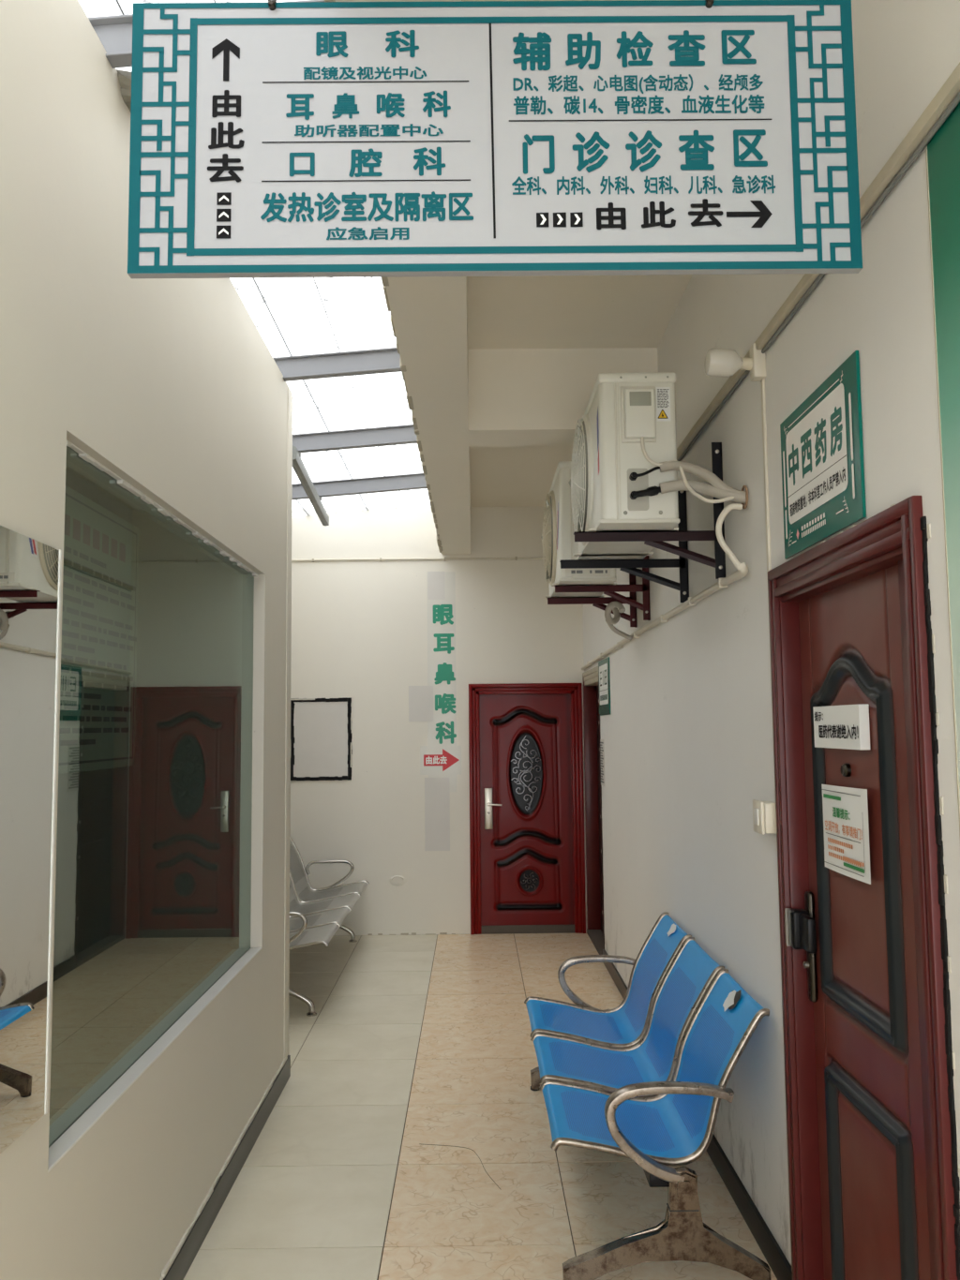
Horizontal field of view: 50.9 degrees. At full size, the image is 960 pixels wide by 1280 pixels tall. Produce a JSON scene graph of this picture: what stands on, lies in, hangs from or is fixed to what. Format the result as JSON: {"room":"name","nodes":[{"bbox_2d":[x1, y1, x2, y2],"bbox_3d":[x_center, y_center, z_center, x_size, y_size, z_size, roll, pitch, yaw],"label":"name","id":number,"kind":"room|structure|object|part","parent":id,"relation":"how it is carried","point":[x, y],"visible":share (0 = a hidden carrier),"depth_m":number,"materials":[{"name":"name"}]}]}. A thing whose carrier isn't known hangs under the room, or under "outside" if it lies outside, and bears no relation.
{"room":"hospital corridor","nodes":[
{"label":"hospital corridor","id":0,"kind":"room"},
{"bbox_2d":[0,0,292,1279],"bbox_3d":[-0.956,0.124,1.548,0.129,3.300,6.718,-1,-5,0],"label":"wall","id":1,"kind":"structure","parent":0,"point":[171,385],"depth_m":2.61,"materials":[{"name":"beige paint"}]},
{"bbox_2d":[0,525,61,1153],"bbox_3d":[-0.894,0.347,1.632,0.010,1.167,0.982,-1,-5,0],"label":"wall mirror","id":2,"kind":"object","parent":1,"relation":"attached to","point":[30,569],"visible":1,"depth_m":1.99,"materials":[{"name":"mirror"}]},
{"bbox_2d":[116,69,131,111],"bbox_3d":[-0.875,-1.429,2.647,0.182,0.082,0.167,-1,-5,0],"label":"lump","id":3,"kind":"object","parent":1,"relation":"on","point":[124,77],"visible":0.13,"depth_m":2.58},
{"bbox_2d":[47,440,261,1173],"bbox_3d":[-0.933,0.412,3.216,0.048,1.614,2.160,-1,-5,0],"label":"window","id":4,"kind":"structure","parent":1,"relation":"in","point":[153,908],"depth_m":2.84,"materials":[{"name":"clear glass"}]},
{"bbox_3d":[-0.924,1.193,3.149,0.046,0.006,2.120,-1,-5,0],"label":"sill","id":5,"kind":"part","parent":4,"relation":"part of","materials":[{"name":"white paint"}]},
{"bbox_2d":[163,1055,290,1279],"bbox_3d":[-0.878,1.718,1.411,0.012,0.098,6.716,-1,-5,0],"label":"baseboard","id":6,"kind":"structure","parent":1,"relation":"attached to","point":[183,1261],"depth_m":3.51,"materials":[{"name":"black tile"}]},
{"bbox_2d":[78,0,427,516],"bbox_3d":[-1.424,-1.332,4.521,2.440,0.201,10.000,-1,-5,0],"label":"glazing","id":7,"kind":"object","parent":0,"point":[144,1],"visible":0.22,"depth_m":5.18,"materials":[{"name":"white"}]},
{"bbox_2d":[88,0,324,68],"bbox_3d":[-0.663,-1.512,2.519,0.738,0.162,0.050,-1,-5,0],"label":"steel beam","id":8,"kind":"structure","parent":7,"relation":"attached to","point":[114,33],"depth_m":2.51,"materials":[{"name":"grey metal"}]},
{"bbox_2d":[273,347,401,381],"bbox_3d":[-0.676,-1.315,4.821,0.738,0.162,0.050,-1,-5,0],"label":"steel beam","id":9,"kind":"structure","parent":7,"relation":"attached to","point":[377,361],"depth_m":4.82,"materials":[{"name":"grey metal"}]},
{"bbox_2d":[289,506,586,935],"bbox_3d":[-0.400,0.627,8.204,3.100,3.420,0.214,-1,-5,0],"label":"wall","id":10,"kind":"structure","parent":0,"point":[359,628],"depth_m":8.15,"materials":[{"name":"white paint"}]},
{"bbox_2d":[290,697,352,780],"bbox_3d":[-1.273,0.794,8.084,0.500,0.660,0.014,-1,-5,0],"label":"framed panel","id":11,"kind":"object","parent":10,"relation":"attached to","point":[320,728],"visible":0.88,"depth_m":8.09,"materials":[{"name":"paper"}]},
{"bbox_2d":[291,556,543,562],"bbox_3d":[-0.417,-0.657,8.209,2.490,0.026,0.024,-1,-5,0],"label":"pipe","id":12,"kind":"object","parent":10,"relation":"attached to","point":[515,558],"visible":0.96,"depth_m":8.20,"materials":[{"name":"beige plastic"}]},
{"bbox_2d":[408,685,432,721],"bbox_3d":[-0.474,0.512,8.116,0.196,0.288,0.004,-1,-5,0],"label":"paper","id":13,"kind":"object","parent":10,"relation":"attached to","point":[420,697],"visible":1,"depth_m":8.12,"materials":[{"name":"white paper"}]},
{"bbox_2d":[424,777,449,850],"bbox_3d":[-0.340,1.387,8.041,0.198,0.578,0.003,-1,-5,0],"label":"paper","id":14,"kind":"object","parent":10,"relation":"attached to","point":[437,790],"visible":1,"depth_m":8.04,"materials":[{"name":"white paper"}]},
{"bbox_2d":[419,745,461,774],"bbox_3d":[-0.314,0.962,8.080,0.330,0.230,0.003,-1,-5,0],"label":"sticker","id":15,"kind":"object","parent":10,"relation":"attached to","point":[434,760],"visible":1,"depth_m":8.08,"materials":[{"name":"red plastic"}]},
{"bbox_2d":[426,571,456,791],"bbox_3d":[-0.306,0.329,8.135,0.232,1.780,0.004,-1,-5,0],"label":"sign","id":16,"kind":"object","parent":10,"relation":"attached to","point":[440,586],"depth_m":8.15,"materials":[{"name":"paper"}]},
{"bbox_2d":[468,683,585,934],"bbox_3d":[0.372,1.334,8.064,0.908,1.972,0.122,-1,-5,0],"label":"door","id":17,"kind":"structure","parent":10,"relation":"in","point":[527,844],"depth_m":8.07,"materials":[{"name":"red wood"}]},
{"bbox_3d":[0.069,1.345,8.056,0.061,0.322,0.032,-1,-5,0],"label":"lock plate","id":18,"kind":"part","parent":17,"relation":"part of","materials":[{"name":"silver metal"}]},
{"bbox_3d":[0.114,1.306,8.024,0.119,0.028,0.040,-1,-5,0],"label":"lever handle","id":19,"kind":"part","parent":17,"relation":"part of","materials":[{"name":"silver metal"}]},
{"bbox_2d":[183,932,776,1279],"bbox_3d":[-0.452,2.008,3.106,3.299,0.201,10.137,-1,-5,0],"label":"floor","id":20,"kind":"structure","parent":0,"point":[407,1137],"depth_m":3.93,"materials":[{"name":"tile"}]},
{"bbox_2d":[288,836,368,1016],"bbox_3d":[-1.179,1.820,6.737,0.650,0.809,2.250,-1,-5,0],"label":"bench","id":21,"kind":"object","parent":20,"relation":"on","point":[316,915],"visible":0.46,"depth_m":7.06,"materials":[{"name":"grey metal"}]},
{"bbox_3d":[-1.153,1.643,5.644,0.374,0.241,0.022,-1,-5,0],"label":"armrest","id":22,"kind":"part","parent":21,"relation":"part of","materials":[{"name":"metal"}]},
{"bbox_3d":[-1.200,1.977,5.775,0.514,0.309,0.032,-1,-5,0],"label":"leg frame","id":23,"kind":"part","parent":21,"relation":"part of","materials":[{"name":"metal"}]},
{"bbox_3d":[-1.175,1.544,5.653,0.650,0.444,0.014,-1,-5,0],"label":"edge rail","id":24,"kind":"part","parent":21,"relation":"part of","materials":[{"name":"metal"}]},
{"bbox_3d":[-1.180,1.572,5.922,0.642,0.437,0.537,-1,-5,0],"label":"seat","id":25,"kind":"part","parent":21,"relation":"part of","materials":[{"name":"grey metal"}]},
{"bbox_3d":[-1.178,1.590,6.192,0.650,0.444,0.014,-1,-5,0],"label":"edge rail","id":26,"kind":"part","parent":21,"relation":"part of","materials":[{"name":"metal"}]},
{"bbox_3d":[-1.183,1.619,6.476,0.642,0.437,0.537,-1,-5,0],"label":"seat","id":27,"kind":"part","parent":21,"relation":"part of","materials":[{"name":"grey metal"}]},
{"bbox_3d":[-1.181,1.637,6.746,0.650,0.444,0.014,-1,-5,0],"label":"edge rail","id":28,"kind":"part","parent":21,"relation":"part of","materials":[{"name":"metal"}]},
{"bbox_3d":[-1.187,1.667,7.030,0.642,0.437,0.537,-1,-5,0],"label":"seat","id":29,"kind":"part","parent":21,"relation":"part of","materials":[{"name":"grey metal"}]},
{"bbox_3d":[-1.185,1.686,7.315,0.650,0.444,0.014,-1,-5,0],"label":"edge rail","id":30,"kind":"part","parent":21,"relation":"part of","materials":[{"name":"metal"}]},
{"bbox_3d":[-1.185,1.685,7.300,0.650,0.444,0.014,-1,-5,0],"label":"edge rail","id":31,"kind":"part","parent":21,"relation":"part of","materials":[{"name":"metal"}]},
{"bbox_3d":[-1.190,1.714,7.584,0.642,0.437,0.537,-1,-5,0],"label":"seat","id":32,"kind":"part","parent":21,"relation":"part of","materials":[{"name":"grey metal"}]},
{"bbox_3d":[-1.188,1.732,7.854,0.650,0.444,0.014,-1,-5,0],"label":"edge rail","id":33,"kind":"part","parent":21,"relation":"part of","materials":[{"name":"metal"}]},
{"bbox_3d":[-1.166,1.831,7.841,0.374,0.241,0.022,-1,-5,0],"label":"armrest","id":34,"kind":"part","parent":21,"relation":"part of","materials":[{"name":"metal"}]},
{"bbox_3d":[-1.212,2.145,7.738,0.514,0.309,0.032,-1,-5,0],"label":"leg frame","id":35,"kind":"part","parent":21,"relation":"part of","materials":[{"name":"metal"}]},
{"bbox_2d":[523,912,771,1279],"bbox_3d":[0.532,1.561,3.763,0.660,0.785,1.700,-1,-5,0],"label":"bench","id":36,"kind":"object","parent":20,"relation":"on","point":[643,1079],"visible":1,"depth_m":3.34,"materials":[{"name":"blue metal"}]},
{"bbox_3d":[0.526,1.850,4.567,0.597,0.345,0.044,-1,-5,0],"label":"leg frame","id":37,"kind":"part","parent":36,"relation":"part of","materials":[{"name":"metal"}]},
{"bbox_3d":[0.526,1.460,4.552,0.660,0.448,0.020,-1,-5,0],"label":"edge rail","id":38,"kind":"part","parent":36,"relation":"part of","materials":[{"name":"silver metal"}]},
{"bbox_3d":[0.543,1.579,4.590,0.376,0.284,0.048,-1,-5,0],"label":"armrest","id":39,"kind":"part","parent":36,"relation":"part of","materials":[{"name":"silver metal"}]},
{"bbox_3d":[0.531,1.444,4.308,0.650,0.437,0.484,-1,-5,0],"label":"seat","id":40,"kind":"part","parent":36,"relation":"part of","materials":[{"name":"blue metal"}]},
{"bbox_3d":[0.529,1.418,4.065,0.660,0.448,0.020,-1,-5,0],"label":"edge rail","id":41,"kind":"part","parent":36,"relation":"part of","materials":[{"name":"metal"}]},
{"bbox_3d":[0.529,1.414,4.017,0.660,0.448,0.020,-1,-5,0],"label":"edge rail","id":42,"kind":"part","parent":36,"relation":"part of","materials":[{"name":"metal"}]},
{"bbox_3d":[0.534,1.398,3.772,0.650,0.437,0.484,-1,-5,0],"label":"seat","id":43,"kind":"part","parent":36,"relation":"part of","materials":[{"name":"blue metal"}]},
{"bbox_3d":[0.532,1.372,3.530,0.660,0.448,0.020,-1,-5,0],"label":"edge rail","id":44,"kind":"part","parent":36,"relation":"part of","materials":[{"name":"metal"}]},
{"bbox_3d":[0.532,1.368,3.481,0.660,0.448,0.020,-1,-5,0],"label":"edge rail","id":45,"kind":"part","parent":36,"relation":"part of","materials":[{"name":"silver metal"}]},
{"bbox_3d":[0.538,1.352,3.237,0.650,0.437,0.484,-1,-5,0],"label":"seat","id":46,"kind":"part","parent":36,"relation":"part of","materials":[{"name":"blue metal"}]},
{"bbox_3d":[0.535,1.327,2.994,0.660,0.448,0.020,-1,-5,0],"label":"edge rail","id":47,"kind":"part","parent":36,"relation":"part of","materials":[{"name":"silver metal"}]},
{"bbox_3d":[0.536,1.709,2.923,0.597,0.345,0.044,-1,-5,0],"label":"leg frame","id":48,"kind":"part","parent":36,"relation":"part of","materials":[{"name":"metal"}]},
{"bbox_3d":[0.553,1.439,2.946,0.376,0.284,0.048,-1,-5,0],"label":"armrest","id":49,"kind":"part","parent":36,"relation":"part of","materials":[{"name":"silver metal"}]},
{"bbox_3d":[0.588,1.593,2.910,0.038,0.063,0.006,-1,-5,0],"label":"embossed plate","id":50,"kind":"part","parent":36,"relation":"part of","materials":[{"name":"brown metal"}]},
{"bbox_2d":[461,0,692,506],"bbox_3d":[0.536,-1.565,3.518,1.250,0.130,9.937,-1,-5,0],"label":"ceiling","id":51,"kind":"structure","parent":0,"point":[513,311],"depth_m":4.49,"materials":[{"name":"paint"}]},
{"bbox_2d":[323,0,470,554],"bbox_3d":[-0.181,-1.362,3.396,0.267,0.560,9.737,-1,-5,0],"label":"ceiling beam","id":52,"kind":"structure","parent":51,"relation":"attached to","point":[429,314],"depth_m":4.11,"materials":[{"name":"paint"}]},
{"bbox_2d":[292,424,416,452],"bbox_3d":[-0.994,-1.183,6.042,1.358,0.211,0.050,-1,-5,0],"label":"steel beam","id":53,"kind":"structure","parent":52,"relation":"attached to","point":[394,435],"depth_m":6.04,"materials":[{"name":"grey metal"}]},
{"bbox_2d":[292,446,328,526],"bbox_3d":[-1.146,-1.007,6.832,0.071,0.092,1.959,0,-5,-3],"label":"tube","id":54,"kind":"object","parent":53,"relation":"hanging from","point":[298,466],"visible":0.84,"depth_m":6.59,"materials":[{"name":"grey metal"}]},
{"bbox_2d":[292,473,426,500],"bbox_3d":[-1.001,-1.084,7.198,1.358,0.211,0.050,-1,-5,0],"label":"steel beam","id":55,"kind":"structure","parent":52,"relation":"attached to","point":[414,481],"depth_m":7.20,"materials":[{"name":"grey metal"}]},
{"bbox_2d":[127,0,862,278],"bbox_3d":[0.024,-1.152,1.889,1.342,0.960,0.033,-1,-5,0],"label":"hanging sign","id":56,"kind":"object","parent":51,"relation":"hanging from","point":[272,139],"visible":1,"depth_m":1.86,"materials":[{"name":"white plastic"}]},
{"bbox_2d":[467,347,657,446],"bbox_3d":[0.395,-1.180,4.931,0.901,0.393,0.280,-1,-5,0],"label":"cross beam","id":57,"kind":"structure","parent":51,"relation":"attached to","point":[517,396],"depth_m":4.80,"materials":[{"name":"paint"}]},
{"bbox_2d":[581,0,959,1265],"bbox_3d":[0.980,0.183,3.170,0.220,3.420,9.937,-1,-5,0],"label":"wall","id":58,"kind":"structure","parent":0,"point":[686,735],"depth_m":3.20,"materials":[{"name":"white paint"}]},
{"bbox_2d":[547,573,636,627],"bbox_3d":[0.608,-0.286,5.513,0.483,0.440,0.043,-1,-5,0],"label":"wall bracket","id":59,"kind":"object","parent":58,"relation":"attached to","point":[597,602],"visible":0.6,"depth_m":5.49,"materials":[{"name":"black metal"}]},
{"bbox_3d":[0.603,-0.212,5.510,0.471,0.036,0.036,-1,-5,0],"label":"arm","id":60,"kind":"part","parent":59,"relation":"part of","materials":[{"name":"red paint"}]},
{"bbox_2d":[581,666,604,954],"bbox_3d":[0.908,1.246,7.551,0.145,2.050,0.991,-1,-5,0],"label":"door","id":61,"kind":"structure","parent":58,"relation":"in","point":[594,877],"depth_m":7.97,"materials":[{"name":"brown paint"}]},
{"bbox_2d":[553,555,650,620],"bbox_3d":[0.614,-0.319,5.094,0.476,0.445,0.043,-1,-5,0],"label":"wall bracket","id":62,"kind":"object","parent":58,"relation":"attached to","point":[609,590],"visible":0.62,"depth_m":5.07,"materials":[{"name":"black metal"}]},
{"bbox_2d":[541,461,632,640],"bbox_3d":[0.580,-0.429,5.319,0.489,0.836,0.810,-1,-5,0],"label":"ac unit","id":63,"kind":"object","parent":62,"relation":"on","point":[558,537],"visible":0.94,"depth_m":5.01,"materials":[{"name":"beige metal"}]},
{"bbox_3d":[0.374,-0.419,5.343,0.013,0.210,0.120,-3,-5,25],"label":"fan blade","id":64,"kind":"part","parent":63,"relation":"part of","materials":[{"name":"white plastic"}]},
{"bbox_3d":[0.372,-0.638,5.292,0.059,0.168,0.194,-1,-5,0],"label":"fan blade","id":65,"kind":"part","parent":63,"relation":"part of","materials":[{"name":"white plastic"}]},
{"bbox_3d":[0.520,-0.827,5.353,0.276,0.036,0.808,-1,-5,0],"label":"panel","id":66,"kind":"part","parent":63,"relation":"part of","materials":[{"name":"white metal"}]},
{"bbox_3d":[0.523,-0.541,5.329,0.270,0.571,0.800,-1,-5,0],"label":"casing","id":67,"kind":"part","parent":63,"relation":"part of","materials":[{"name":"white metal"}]},
{"bbox_3d":[0.523,-0.331,4.908,0.220,0.045,0.005,-1,-5,0],"label":"plate","id":68,"kind":"part","parent":63,"relation":"part of","materials":[{"name":"beige plastic"}]},
{"bbox_3d":[0.609,-0.258,5.092,0.464,0.036,0.036,-1,-5,0],"label":"arm","id":69,"kind":"part","parent":62,"relation":"part of","materials":[{"name":"red paint"}]},
{"bbox_2d":[599,739,604,786],"bbox_3d":[0.848,0.849,7.008,0.003,0.320,0.220,-1,-5,0],"label":"paper notice","id":70,"kind":"object","parent":58,"relation":"attached to","point":[602,751],"visible":1,"depth_m":6.99,"materials":[{"name":"white paper"}]},
{"bbox_2d":[597,656,610,714],"bbox_3d":[0.841,0.321,6.856,0.008,0.375,0.550,-1,-5,0],"label":"door sign","id":71,"kind":"object","parent":58,"relation":"attached to","point":[603,681],"visible":1,"depth_m":6.81,"materials":[{"name":"plastic"}]},
{"bbox_3d":[0.838,0.304,6.857,0.001,0.270,0.450,-1,-5,0],"label":"white panel","id":72,"kind":"part","parent":71,"relation":"part of","materials":[{"name":"white plastic"}]},
{"bbox_2d":[559,491,688,602],"bbox_3d":[0.595,-0.399,4.187,0.526,0.500,0.043,-1,-5,0],"label":"wall bracket","id":73,"kind":"object","parent":58,"relation":"attached to","point":[629,566],"visible":0.76,"depth_m":4.17,"materials":[{"name":"black metal"}]},
{"bbox_3d":[0.590,-0.314,4.184,0.514,0.036,0.036,-1,-5,0],"label":"arm","id":74,"kind":"part","parent":73,"relation":"part of","materials":[{"name":"black paint"}]},
{"bbox_2d":[568,372,747,559],"bbox_3d":[0.562,-0.634,3.731,0.431,0.525,1.066,0,-5,-12],"label":"ac unit","id":75,"kind":"object","parent":73,"relation":"on","point":[625,466],"visible":0.98,"depth_m":3.44,"materials":[{"name":"beige metal"}]},
{"bbox_3d":[0.393,-0.497,3.853,0.013,0.204,0.119,-3,-5,24],"label":"fan blade","id":76,"kind":"part","parent":75,"relation":"part of","materials":[{"name":"white plastic"}]},
{"bbox_3d":[0.391,-0.711,3.805,0.058,0.166,0.189,-1,-5,0],"label":"fan blade","id":77,"kind":"part","parent":75,"relation":"part of","materials":[{"name":"white plastic"}]},
{"bbox_3d":[0.537,-0.868,3.861,0.271,0.036,0.808,-1,-5,0],"label":"panel","id":78,"kind":"part","parent":75,"relation":"part of","materials":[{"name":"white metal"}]},
{"bbox_3d":[0.540,-0.615,3.840,0.265,0.503,0.800,-1,-5,0],"label":"casing","id":79,"kind":"part","parent":75,"relation":"part of","materials":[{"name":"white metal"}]},
{"bbox_3d":[0.540,-0.771,3.449,0.118,0.197,0.010,-1,-5,0],"label":"access panel","id":80,"kind":"part","parent":75,"relation":"part of","materials":[{"name":"beige plastic"}]},
{"bbox_2d":[656,388,668,407],"bbox_3d":[0.627,-0.827,3.455,0.040,0.065,0.001,-1,-5,0],"label":"print","id":81,"kind":"object","parent":75,"relation":"attached to","point":[662,394],"depth_m":3.46},
{"bbox_2d":[573,442,725,579],"bbox_3d":[0.597,-0.456,3.580,0.529,0.490,0.043,-1,-5,0],"label":"wall bracket","id":82,"kind":"object","parent":58,"relation":"attached to","point":[654,539],"visible":0.89,"depth_m":3.56,"materials":[{"name":"black metal"}]},
{"bbox_3d":[0.592,-0.365,3.576,0.517,0.036,0.036,-1,-5,0],"label":"arm","id":83,"kind":"part","parent":82,"relation":"part of","materials":[{"name":"black metal"}]},
{"bbox_2d":[580,562,747,669],"bbox_3d":[0.828,-0.004,5.663,0.048,0.076,4.926,-1,-5,0],"label":"drain pipe","id":84,"kind":"object","parent":58,"relation":"attached to","point":[721,583],"visible":0.98,"depth_m":4.13,"materials":[{"name":"beige plastic"}]},
{"bbox_2d":[714,503,742,570],"bbox_3d":[0.798,-0.330,3.235,0.087,0.218,0.019,-1,-5,0],"label":"hose","id":85,"kind":"object","parent":84,"relation":"attached to","point":[733,506],"visible":1,"depth_m":3.23,"materials":[{"name":"beige plastic"}]},
{"bbox_2d":[602,949,791,1279],"bbox_3d":[0.869,2.003,4.895,0.014,0.090,4.175,-1,-5,0],"label":"baseboard","id":86,"kind":"structure","parent":58,"relation":"attached to","point":[767,1244],"depth_m":3.31,"materials":[{"name":"black tile"}]},
{"bbox_2d":[703,343,766,381],"bbox_3d":[0.773,-0.840,3.067,0.176,0.105,0.082,-1,-5,0],"label":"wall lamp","id":87,"kind":"object","parent":58,"relation":"attached to","point":[718,362],"visible":0.94,"depth_m":3.04,"materials":[{"name":"beige plastic"}]},
{"bbox_3d":[0.743,-0.843,3.067,0.115,0.084,0.082,-1,-5,0],"label":"lamp shade","id":88,"kind":"part","parent":87,"relation":"part of","materials":[{"name":"white plastic"}]},
{"bbox_2d":[740,357,752,370],"bbox_3d":[0.811,-0.839,3.068,0.042,0.039,0.038,-1,-5,0],"label":"socket","id":89,"kind":"object","parent":87,"relation":"attached to","point":[746,364],"depth_m":3.05,"materials":[{"name":"plastic"}]},
{"bbox_2d":[752,799,775,834],"bbox_3d":[0.850,0.528,3.014,0.050,0.096,0.106,-1,-5,0],"label":"light switch","id":90,"kind":"object","parent":58,"relation":"attached to","point":[764,821],"visible":0.94,"depth_m":2.97,"materials":[{"name":"beige plastic"}]},
{"bbox_3d":[0.833,0.529,3.022,0.010,0.096,0.091,-1,-5,0],"label":"plate","id":91,"kind":"part","parent":90,"relation":"part of","materials":[{"name":"beige plastic"}]},
{"bbox_2d":[676,62,959,461],"bbox_3d":[0.843,-0.835,3.589,0.030,0.045,9.200,-1,-5,0],"label":"cable trunking","id":92,"kind":"object","parent":58,"relation":"attached to","point":[946,98],"visible":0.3,"depth_m":2.16,"materials":[{"name":"white plastic"}]},
{"bbox_2d":[779,350,865,559],"bbox_3d":[0.862,-0.446,2.579,0.010,0.388,0.572,-1,-5,0],"label":"door sign","id":93,"kind":"object","parent":58,"relation":"attached to","point":[822,446],"visible":1,"depth_m":2.52,"materials":[{"name":"green plastic"}]},
{"bbox_2d":[767,495,959,1279],"bbox_3d":[0.921,0.787,2.393,0.120,2.085,1.033,-1,-5,0],"label":"door","id":94,"kind":"structure","parent":58,"relation":"in","point":[873,1171],"depth_m":2.40,"materials":[{"name":"brown paint"}]},
{"bbox_3d":[0.886,0.799,2.766,0.046,0.105,0.118,-1,-5,0],"label":"lever handle","id":95,"kind":"part","parent":94,"relation":"part of","materials":[{"name":"black plastic"}]},
{"bbox_3d":[0.918,0.849,2.800,0.022,0.300,0.037,-1,-5,0],"label":"lock plate","id":96,"kind":"part","parent":94,"relation":"part of","materials":[{"name":"brown metal"}]},
{"bbox_2d":[812,704,870,749],"bbox_3d":[0.909,0.220,2.553,0.026,0.108,0.323,-1,-5,0],"label":"notice","id":97,"kind":"object","parent":94,"relation":"attached to","point":[846,726],"visible":1,"depth_m":2.50,"materials":[{"name":"white paper"}]},
{"bbox_2d":[820,784,870,884],"bbox_3d":[0.908,0.475,2.523,0.006,0.222,0.312,-1,-5,0],"label":"notice","id":98,"kind":"object","parent":94,"relation":"attached to","point":[844,810],"visible":1,"depth_m":2.50,"materials":[{"name":"white paper"}]},
{"bbox_2d":[822,793,863,873],"bbox_3d":[0.905,0.478,2.520,0.001,0.169,0.263,-1,-5,0],"label":"print","id":99,"kind":"object","parent":98,"relation":"attached to","point":[843,813],"depth_m":2.51,"materials":[{"name":"green"}]},
{"bbox_2d":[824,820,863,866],"bbox_3d":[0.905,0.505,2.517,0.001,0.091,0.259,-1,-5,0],"label":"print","id":100,"kind":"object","parent":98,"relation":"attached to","point":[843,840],"depth_m":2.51},
{"bbox_2d":[924,102,959,837],"bbox_3d":[0.884,0.338,1.044,0.004,2.750,1.604,-1,-5,0],"label":"wall panel","id":101,"kind":"object","parent":58,"relation":"attached to","point":[942,152],"depth_m":1.87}
]}

